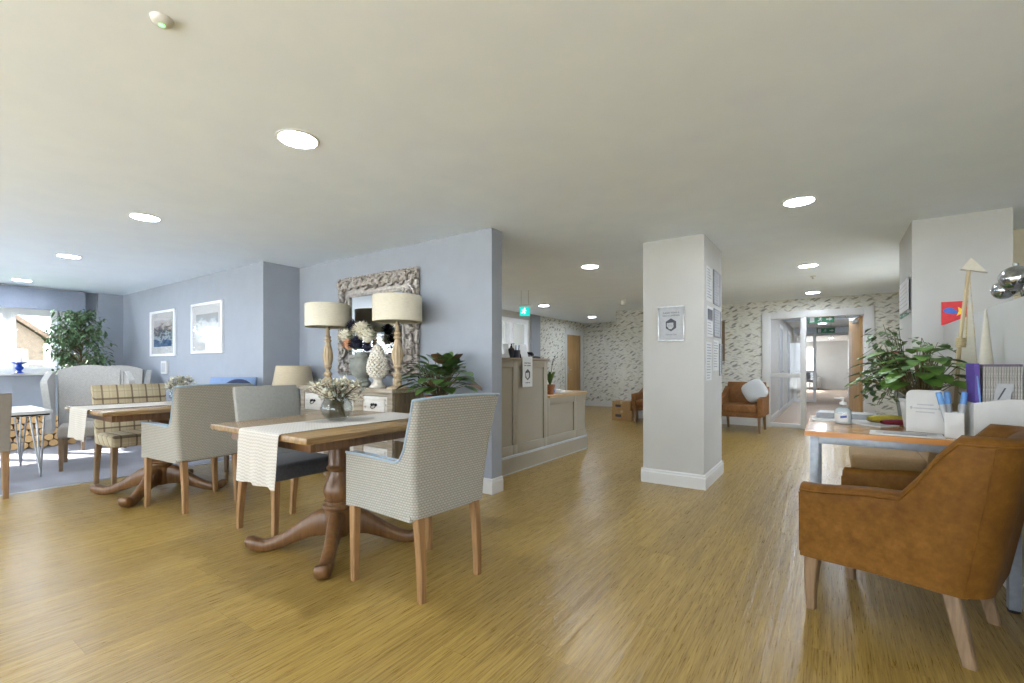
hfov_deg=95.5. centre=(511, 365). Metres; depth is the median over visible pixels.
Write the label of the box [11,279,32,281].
recessed light
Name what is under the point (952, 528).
armchair
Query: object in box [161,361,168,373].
intercom panel
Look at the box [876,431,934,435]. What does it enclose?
print
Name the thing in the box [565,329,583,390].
door
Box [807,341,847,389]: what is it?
wall
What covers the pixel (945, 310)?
print
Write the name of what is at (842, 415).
bottle
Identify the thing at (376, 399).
sideboard
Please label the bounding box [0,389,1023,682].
floor
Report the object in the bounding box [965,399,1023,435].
magazine file
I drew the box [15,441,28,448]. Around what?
log
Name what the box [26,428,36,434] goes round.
log
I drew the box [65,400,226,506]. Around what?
pedestal table
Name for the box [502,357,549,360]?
countertop
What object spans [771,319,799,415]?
wall
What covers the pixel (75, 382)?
chair
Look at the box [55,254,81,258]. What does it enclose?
recessed light
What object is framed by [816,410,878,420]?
document tray
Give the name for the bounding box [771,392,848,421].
baseboard
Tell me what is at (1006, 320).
wall partition
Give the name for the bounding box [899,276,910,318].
sign holder
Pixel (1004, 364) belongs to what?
leaflet
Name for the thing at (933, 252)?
wall pier
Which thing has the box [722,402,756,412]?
seat cushion
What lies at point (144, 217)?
diffuser
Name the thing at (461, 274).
wall
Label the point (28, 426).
log
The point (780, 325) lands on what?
door
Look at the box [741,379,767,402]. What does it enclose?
cushion
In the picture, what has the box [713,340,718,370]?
notice sign
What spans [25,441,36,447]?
log
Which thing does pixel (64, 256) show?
diffuser
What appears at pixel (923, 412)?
greeting card
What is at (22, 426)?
log
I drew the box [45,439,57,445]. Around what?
log
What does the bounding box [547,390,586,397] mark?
countertop
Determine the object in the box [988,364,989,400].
leaflet
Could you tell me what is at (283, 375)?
table lamp
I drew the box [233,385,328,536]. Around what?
dining chair
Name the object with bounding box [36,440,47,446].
log
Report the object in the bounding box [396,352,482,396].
potted plant
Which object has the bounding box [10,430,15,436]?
log
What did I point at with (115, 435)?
dining chair
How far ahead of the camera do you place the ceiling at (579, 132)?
2.45 m
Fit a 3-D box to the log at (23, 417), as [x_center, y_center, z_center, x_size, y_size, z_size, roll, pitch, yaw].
[-6.726,0.734,6.373,0.319,0.092,0.094,0,0,34]
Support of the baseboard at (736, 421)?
attached to the wall at (743, 321)
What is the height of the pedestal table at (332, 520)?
0.785 m
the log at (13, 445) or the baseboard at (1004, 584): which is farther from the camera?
the log at (13, 445)
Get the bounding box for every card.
[906,390,943,433]
[941,301,966,324]
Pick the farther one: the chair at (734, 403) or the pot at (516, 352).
the chair at (734, 403)
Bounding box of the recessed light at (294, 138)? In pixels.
[275,129,319,148]
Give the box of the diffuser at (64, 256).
[58,255,79,257]
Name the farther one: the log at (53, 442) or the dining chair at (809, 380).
the dining chair at (809, 380)
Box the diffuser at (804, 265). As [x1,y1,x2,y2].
[799,264,815,266]
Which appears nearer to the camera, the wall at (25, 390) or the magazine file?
the magazine file
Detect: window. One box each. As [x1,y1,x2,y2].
[0,307,56,375]
[502,316,528,351]
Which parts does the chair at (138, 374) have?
leg, backrest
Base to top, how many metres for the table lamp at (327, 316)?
0.857 m
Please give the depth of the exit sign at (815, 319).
10.74 m
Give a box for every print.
[154,319,171,346]
[196,312,217,342]
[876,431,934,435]
[943,308,957,313]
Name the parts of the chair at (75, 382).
leg, leg, seat, backrest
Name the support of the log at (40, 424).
on the log
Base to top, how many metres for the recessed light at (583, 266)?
0.009 m
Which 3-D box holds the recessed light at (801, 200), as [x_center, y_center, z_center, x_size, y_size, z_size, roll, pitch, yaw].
[2.103,-1.204,3.407,0.216,0.009,0.216,0,0,34]
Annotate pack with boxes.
[554,386,561,393]
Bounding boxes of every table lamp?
[272,366,313,407]
[304,302,349,385]
[372,292,421,388]
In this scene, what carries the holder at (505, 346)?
on the reception desk at (538, 427)
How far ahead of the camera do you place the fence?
13.10 m
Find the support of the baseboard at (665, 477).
attached to the pillar
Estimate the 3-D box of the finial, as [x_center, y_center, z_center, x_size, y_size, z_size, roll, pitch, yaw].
[-1.305,-0.007,4.515,0.217,0.435,0.217,0,0,-36]
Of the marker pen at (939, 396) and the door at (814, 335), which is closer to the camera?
the marker pen at (939, 396)
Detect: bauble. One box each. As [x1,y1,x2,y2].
[990,282,1016,298]
[998,263,1023,290]
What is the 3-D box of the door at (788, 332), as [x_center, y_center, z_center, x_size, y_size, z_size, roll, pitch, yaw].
[7.752,0.080,12.993,0.055,2.100,1.000,0,0,34]
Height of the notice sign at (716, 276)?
0.340 m
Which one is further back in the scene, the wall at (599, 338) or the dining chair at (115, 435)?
the wall at (599, 338)
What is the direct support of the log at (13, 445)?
on the floor
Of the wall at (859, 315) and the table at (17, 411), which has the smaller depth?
the table at (17, 411)
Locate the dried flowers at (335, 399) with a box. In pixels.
[303,374,367,417]
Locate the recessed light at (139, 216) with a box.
[128,213,161,221]
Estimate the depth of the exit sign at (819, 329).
13.99 m
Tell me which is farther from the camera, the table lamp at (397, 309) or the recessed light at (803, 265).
the recessed light at (803, 265)
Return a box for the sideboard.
[298,385,423,474]
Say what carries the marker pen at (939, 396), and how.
in the pen holder at (954, 421)
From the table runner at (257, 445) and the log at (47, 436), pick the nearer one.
the table runner at (257, 445)
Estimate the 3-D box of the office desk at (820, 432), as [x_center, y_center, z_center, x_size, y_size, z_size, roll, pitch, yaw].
[2.246,0.743,2.728,0.858,0.775,1.000,0,0,34]
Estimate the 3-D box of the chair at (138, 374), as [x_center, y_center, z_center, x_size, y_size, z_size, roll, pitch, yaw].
[-5.701,0.559,6.646,0.827,1.142,0.780,0,0,-26]
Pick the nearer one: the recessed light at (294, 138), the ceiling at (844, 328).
the recessed light at (294, 138)
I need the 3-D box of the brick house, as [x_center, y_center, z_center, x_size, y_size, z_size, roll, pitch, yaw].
[-20.450,-0.895,16.151,6.400,4.650,5.400,0,0,34]
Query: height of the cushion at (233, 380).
0.320 m
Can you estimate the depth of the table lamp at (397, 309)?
4.17 m
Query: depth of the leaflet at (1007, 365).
2.16 m
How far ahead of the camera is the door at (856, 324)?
8.34 m
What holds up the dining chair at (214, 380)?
on the floor
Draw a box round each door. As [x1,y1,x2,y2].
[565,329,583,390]
[762,307,874,428]
[779,323,783,410]
[787,330,790,403]
[794,332,848,401]
[797,338,798,393]
[799,340,799,392]
[847,339,848,393]
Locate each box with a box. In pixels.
[612,400,633,410]
[612,410,637,421]
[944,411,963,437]
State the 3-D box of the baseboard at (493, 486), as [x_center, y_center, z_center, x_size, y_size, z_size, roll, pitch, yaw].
[-3.525,1.062,6.013,7.777,0.135,0.468,0,0,29]
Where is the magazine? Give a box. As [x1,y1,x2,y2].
[870,430,944,439]
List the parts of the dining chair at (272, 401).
leg, backrest, leg, leg, seat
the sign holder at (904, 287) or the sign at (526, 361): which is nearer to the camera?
the sign holder at (904, 287)
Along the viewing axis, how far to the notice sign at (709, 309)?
4.41 m
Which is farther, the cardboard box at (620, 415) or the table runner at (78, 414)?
the cardboard box at (620, 415)
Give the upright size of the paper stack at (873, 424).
0.006 m
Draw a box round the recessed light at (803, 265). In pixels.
[797,264,818,267]
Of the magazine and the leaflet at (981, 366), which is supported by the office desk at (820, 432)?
the magazine
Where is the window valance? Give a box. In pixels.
[0,284,84,312]
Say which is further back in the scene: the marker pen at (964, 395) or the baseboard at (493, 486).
the baseboard at (493, 486)
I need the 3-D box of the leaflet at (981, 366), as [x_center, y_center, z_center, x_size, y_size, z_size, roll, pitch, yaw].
[2.280,0.170,2.268,0.008,0.356,0.161,0,0,34]
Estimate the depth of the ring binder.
2.23 m
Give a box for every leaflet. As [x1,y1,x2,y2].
[979,364,984,401]
[985,364,987,401]
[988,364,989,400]
[990,364,992,400]
[993,364,995,398]
[993,384,1013,400]
[996,364,997,385]
[998,364,1000,383]
[1001,364,1003,383]
[1004,364,1005,383]
[1006,364,1008,383]
[1009,364,1011,399]
[1012,364,1014,399]
[1014,364,1016,399]
[1017,364,1019,399]
[1020,364,1022,399]
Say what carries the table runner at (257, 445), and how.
on the pedestal table at (332, 520)
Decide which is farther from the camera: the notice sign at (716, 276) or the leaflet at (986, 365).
the notice sign at (716, 276)
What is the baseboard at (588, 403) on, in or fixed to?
attached to the wall at (599, 338)
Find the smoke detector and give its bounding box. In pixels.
[149,11,174,28]
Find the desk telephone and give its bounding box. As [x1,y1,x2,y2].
[520,352,539,357]
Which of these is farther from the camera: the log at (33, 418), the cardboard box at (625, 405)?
the cardboard box at (625, 405)
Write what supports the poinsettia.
on the office desk at (820, 432)
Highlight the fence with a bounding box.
[0,360,48,364]
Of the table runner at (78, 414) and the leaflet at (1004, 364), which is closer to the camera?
the leaflet at (1004, 364)
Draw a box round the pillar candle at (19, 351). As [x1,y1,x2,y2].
[16,348,22,361]
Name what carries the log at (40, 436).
on the log at (31, 444)
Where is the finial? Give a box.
[366,343,388,387]
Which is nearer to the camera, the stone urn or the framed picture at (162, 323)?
the stone urn
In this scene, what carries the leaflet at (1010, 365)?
in the magazine file
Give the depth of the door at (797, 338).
16.45 m
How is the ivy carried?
on the office desk at (820, 432)
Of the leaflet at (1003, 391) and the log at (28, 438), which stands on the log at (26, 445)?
the log at (28, 438)
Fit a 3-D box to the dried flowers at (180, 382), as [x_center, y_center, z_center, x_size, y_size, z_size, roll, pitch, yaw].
[-3.044,0.202,4.284,0.369,0.233,0.322,0,0,34]
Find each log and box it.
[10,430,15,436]
[10,436,22,442]
[11,423,23,429]
[11,442,16,449]
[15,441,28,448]
[17,416,28,423]
[17,429,28,436]
[21,422,33,429]
[21,435,32,441]
[25,416,38,422]
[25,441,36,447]
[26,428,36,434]
[30,434,41,440]
[32,422,42,427]
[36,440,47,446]
[40,434,52,439]
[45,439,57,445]
[68,438,76,443]
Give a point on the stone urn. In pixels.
(358, 363)
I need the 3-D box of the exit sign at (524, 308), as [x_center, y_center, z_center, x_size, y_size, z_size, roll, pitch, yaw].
[0.208,-1.012,7.497,0.205,0.415,0.060,0,0,-1]
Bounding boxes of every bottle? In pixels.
[508,343,514,357]
[834,397,850,423]
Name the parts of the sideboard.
drawer, drawer, drawer, drawer, panel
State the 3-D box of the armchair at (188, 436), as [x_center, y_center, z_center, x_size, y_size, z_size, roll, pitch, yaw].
[-2.585,0.634,3.837,0.599,0.992,0.608,0,0,30]
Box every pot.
[513,350,519,357]
[894,391,905,415]
[899,397,905,426]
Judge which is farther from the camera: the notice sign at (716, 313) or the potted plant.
the notice sign at (716, 313)
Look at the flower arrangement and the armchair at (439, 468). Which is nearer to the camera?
the armchair at (439, 468)
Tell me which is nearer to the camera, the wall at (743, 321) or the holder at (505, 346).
the holder at (505, 346)
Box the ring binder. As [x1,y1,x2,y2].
[965,363,980,402]
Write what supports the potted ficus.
on the floor
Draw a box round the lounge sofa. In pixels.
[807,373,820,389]
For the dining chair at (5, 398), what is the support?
on the floor
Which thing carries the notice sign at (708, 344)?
attached to the pillar
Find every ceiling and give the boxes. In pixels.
[0,0,1023,341]
[783,315,858,333]
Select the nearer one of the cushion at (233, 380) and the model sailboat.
the model sailboat
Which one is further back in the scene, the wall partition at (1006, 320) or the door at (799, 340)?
the door at (799, 340)
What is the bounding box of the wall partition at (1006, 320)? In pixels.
[944,296,1023,576]
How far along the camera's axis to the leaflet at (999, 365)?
2.17 m
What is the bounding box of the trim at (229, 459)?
[0,459,231,496]
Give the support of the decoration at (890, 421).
on the office desk at (820, 432)
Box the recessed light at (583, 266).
[581,265,598,268]
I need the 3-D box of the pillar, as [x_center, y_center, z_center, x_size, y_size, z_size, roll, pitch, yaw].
[1.751,-0.045,4.741,0.565,2.350,0.820,0,0,34]
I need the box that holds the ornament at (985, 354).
[978,309,993,363]
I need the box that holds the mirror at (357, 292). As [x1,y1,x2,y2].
[336,266,419,375]
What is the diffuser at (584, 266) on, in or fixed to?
attached to the recessed light at (583, 266)
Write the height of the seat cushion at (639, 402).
0.130 m
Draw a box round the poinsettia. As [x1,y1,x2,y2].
[842,345,971,426]
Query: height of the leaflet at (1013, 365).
0.356 m
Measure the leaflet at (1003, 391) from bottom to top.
0.265 m
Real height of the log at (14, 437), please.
0.089 m
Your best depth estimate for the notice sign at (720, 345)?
4.85 m
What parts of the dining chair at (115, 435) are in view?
leg, leg, seat, backrest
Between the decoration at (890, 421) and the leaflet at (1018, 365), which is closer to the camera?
the leaflet at (1018, 365)
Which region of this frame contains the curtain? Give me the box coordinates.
[60,311,70,368]
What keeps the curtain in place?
hanging from the window at (8, 314)
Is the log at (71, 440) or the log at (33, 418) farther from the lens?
the log at (71, 440)
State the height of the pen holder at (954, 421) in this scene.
0.125 m
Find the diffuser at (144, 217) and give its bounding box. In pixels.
[131,214,158,220]
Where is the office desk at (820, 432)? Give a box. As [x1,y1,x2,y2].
[805,415,1021,614]
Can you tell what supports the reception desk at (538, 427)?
on the floor
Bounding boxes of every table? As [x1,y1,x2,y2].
[11,406,52,476]
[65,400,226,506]
[211,410,413,579]
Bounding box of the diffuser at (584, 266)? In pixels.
[583,265,597,267]
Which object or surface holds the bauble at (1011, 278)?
on the wall partition at (1006, 320)
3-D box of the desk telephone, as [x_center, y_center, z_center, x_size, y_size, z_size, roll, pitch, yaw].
[0.215,-0.136,5.528,0.180,0.095,0.180,0,0,34]
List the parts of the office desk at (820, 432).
leg, leg, leg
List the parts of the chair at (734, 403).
arm, leg, seat, backrest, leg, arm, leg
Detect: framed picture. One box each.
[150,308,175,355]
[191,300,223,353]
[722,321,724,360]
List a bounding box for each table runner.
[67,401,171,441]
[236,412,408,490]
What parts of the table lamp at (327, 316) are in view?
lamp shade, turned stem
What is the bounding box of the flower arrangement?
[336,320,377,352]
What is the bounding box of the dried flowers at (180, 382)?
[160,375,196,391]
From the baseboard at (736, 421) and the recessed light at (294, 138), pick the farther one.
the baseboard at (736, 421)
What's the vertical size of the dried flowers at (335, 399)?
0.270 m
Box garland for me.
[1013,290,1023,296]
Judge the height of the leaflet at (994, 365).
0.356 m
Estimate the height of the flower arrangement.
0.380 m
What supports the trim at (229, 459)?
on the floor
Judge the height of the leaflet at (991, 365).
0.356 m
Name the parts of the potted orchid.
pot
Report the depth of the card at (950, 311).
3.72 m
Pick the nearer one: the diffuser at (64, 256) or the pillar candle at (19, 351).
the diffuser at (64, 256)
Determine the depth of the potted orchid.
5.76 m
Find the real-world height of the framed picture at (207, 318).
0.680 m
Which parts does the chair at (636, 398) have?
leg, arm, seat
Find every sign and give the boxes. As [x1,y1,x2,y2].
[518,290,530,315]
[522,356,531,386]
[658,305,684,341]
[706,265,711,302]
[706,342,711,380]
[707,305,712,337]
[713,269,720,306]
[713,308,720,337]
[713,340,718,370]
[719,344,721,375]
[808,317,833,322]
[816,327,835,332]
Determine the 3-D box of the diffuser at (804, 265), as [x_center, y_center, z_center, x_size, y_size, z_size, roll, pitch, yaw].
[3.558,-1.205,5.590,0.185,0.004,0.185,0,0,-42]
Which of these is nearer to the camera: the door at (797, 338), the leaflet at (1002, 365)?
the leaflet at (1002, 365)
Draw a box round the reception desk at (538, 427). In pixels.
[502,357,587,475]
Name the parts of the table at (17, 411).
leg, leg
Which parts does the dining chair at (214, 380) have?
leg, backrest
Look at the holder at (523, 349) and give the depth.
5.32 m
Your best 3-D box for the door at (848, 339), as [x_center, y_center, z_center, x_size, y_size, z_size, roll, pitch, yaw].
[12.124,0.080,16.785,0.055,2.100,1.000,0,0,34]
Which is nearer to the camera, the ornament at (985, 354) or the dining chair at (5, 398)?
the ornament at (985, 354)
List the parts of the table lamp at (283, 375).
lamp shade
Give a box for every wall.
[0,292,122,429]
[123,228,501,478]
[502,310,583,389]
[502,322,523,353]
[584,322,615,401]
[616,292,898,418]
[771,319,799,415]
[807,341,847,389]
[848,315,863,411]
[1013,229,1023,299]
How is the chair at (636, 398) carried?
on the floor
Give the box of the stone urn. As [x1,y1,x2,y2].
[349,352,370,386]
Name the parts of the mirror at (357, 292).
moulding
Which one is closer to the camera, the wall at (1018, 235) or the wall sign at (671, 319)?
the wall at (1018, 235)
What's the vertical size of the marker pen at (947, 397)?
0.219 m
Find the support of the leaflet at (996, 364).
in the magazine file
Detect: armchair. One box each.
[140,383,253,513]
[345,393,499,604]
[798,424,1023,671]
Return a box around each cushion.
[227,379,249,382]
[636,399,642,405]
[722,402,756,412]
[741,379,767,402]
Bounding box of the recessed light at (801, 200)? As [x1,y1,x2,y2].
[782,196,816,206]
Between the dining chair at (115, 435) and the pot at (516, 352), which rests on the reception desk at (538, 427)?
the pot at (516, 352)
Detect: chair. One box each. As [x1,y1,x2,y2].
[0,393,11,498]
[40,365,134,471]
[81,365,151,449]
[91,383,165,484]
[209,377,256,472]
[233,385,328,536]
[631,388,642,422]
[722,382,768,433]
[807,373,812,389]
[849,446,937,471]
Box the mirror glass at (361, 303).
[351,291,401,354]
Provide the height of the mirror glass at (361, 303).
0.655 m
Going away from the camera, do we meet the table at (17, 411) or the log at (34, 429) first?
the table at (17, 411)
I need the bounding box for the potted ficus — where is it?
[33,309,116,440]
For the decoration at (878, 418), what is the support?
on the office desk at (820, 432)
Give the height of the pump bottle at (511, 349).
0.158 m
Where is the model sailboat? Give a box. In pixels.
[947,258,986,426]
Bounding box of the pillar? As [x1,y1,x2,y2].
[643,234,721,474]
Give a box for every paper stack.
[811,418,870,422]
[851,422,898,426]
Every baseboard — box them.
[229,455,502,494]
[585,401,611,406]
[638,412,761,425]
[641,460,723,490]
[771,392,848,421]
[1003,576,1023,610]
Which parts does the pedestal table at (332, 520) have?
leg, leg, leg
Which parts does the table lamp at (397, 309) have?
turned stem, lamp shade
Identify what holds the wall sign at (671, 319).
attached to the pillar
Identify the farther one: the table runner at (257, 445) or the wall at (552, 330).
the wall at (552, 330)
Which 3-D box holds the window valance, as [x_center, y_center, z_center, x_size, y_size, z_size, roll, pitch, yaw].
[-8.549,-1.038,5.422,0.166,0.335,5.370,0,0,34]
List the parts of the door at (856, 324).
vision panel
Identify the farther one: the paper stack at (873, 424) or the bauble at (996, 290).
the paper stack at (873, 424)
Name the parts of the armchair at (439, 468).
leg, leg, seat, leg, leg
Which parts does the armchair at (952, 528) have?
leg, leg, leg, leg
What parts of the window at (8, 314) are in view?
sill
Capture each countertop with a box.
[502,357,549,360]
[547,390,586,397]
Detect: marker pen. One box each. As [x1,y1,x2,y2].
[936,392,946,420]
[944,391,951,412]
[958,392,967,414]
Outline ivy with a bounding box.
[854,325,960,415]
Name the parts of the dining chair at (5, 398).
leg, leg, backrest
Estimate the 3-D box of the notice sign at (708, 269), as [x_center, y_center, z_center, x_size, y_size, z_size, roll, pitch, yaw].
[1.876,-0.775,4.418,0.006,0.322,0.242,0,0,34]
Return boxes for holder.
[11,362,26,372]
[503,344,509,357]
[519,344,527,357]
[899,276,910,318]
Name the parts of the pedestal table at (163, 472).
leg, leg, leg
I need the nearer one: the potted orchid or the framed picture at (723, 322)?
the potted orchid
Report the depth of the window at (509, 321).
10.32 m
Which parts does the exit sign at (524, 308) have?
sign panel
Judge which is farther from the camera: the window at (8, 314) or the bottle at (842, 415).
the window at (8, 314)
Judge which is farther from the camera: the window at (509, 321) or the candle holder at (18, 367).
the window at (509, 321)
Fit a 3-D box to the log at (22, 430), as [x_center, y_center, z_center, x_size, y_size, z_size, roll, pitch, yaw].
[-6.718,0.904,6.367,0.298,0.096,0.098,0,0,34]
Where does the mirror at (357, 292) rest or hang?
attached to the wall at (461, 274)
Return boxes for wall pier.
[899,207,1012,391]
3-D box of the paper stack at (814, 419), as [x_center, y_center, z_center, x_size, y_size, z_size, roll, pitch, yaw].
[2.112,0.351,2.991,0.308,0.008,0.147,0,0,26]
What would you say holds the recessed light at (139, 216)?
in the ceiling at (579, 132)
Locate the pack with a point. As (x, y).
(556, 391)
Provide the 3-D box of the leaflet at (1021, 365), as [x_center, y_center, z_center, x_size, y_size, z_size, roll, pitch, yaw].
[2.382,0.170,2.198,0.008,0.356,0.161,0,0,34]
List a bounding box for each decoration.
[867,415,902,421]
[880,419,903,424]
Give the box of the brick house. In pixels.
[0,314,48,365]
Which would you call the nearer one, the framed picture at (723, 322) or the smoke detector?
the smoke detector
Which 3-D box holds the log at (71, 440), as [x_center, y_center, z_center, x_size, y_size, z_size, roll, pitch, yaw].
[-6.462,1.079,6.796,0.271,0.091,0.091,0,0,34]
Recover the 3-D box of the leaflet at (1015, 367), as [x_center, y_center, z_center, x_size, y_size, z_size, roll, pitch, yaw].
[2.368,0.170,2.208,0.008,0.356,0.161,0,0,34]
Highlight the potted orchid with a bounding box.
[547,356,556,394]

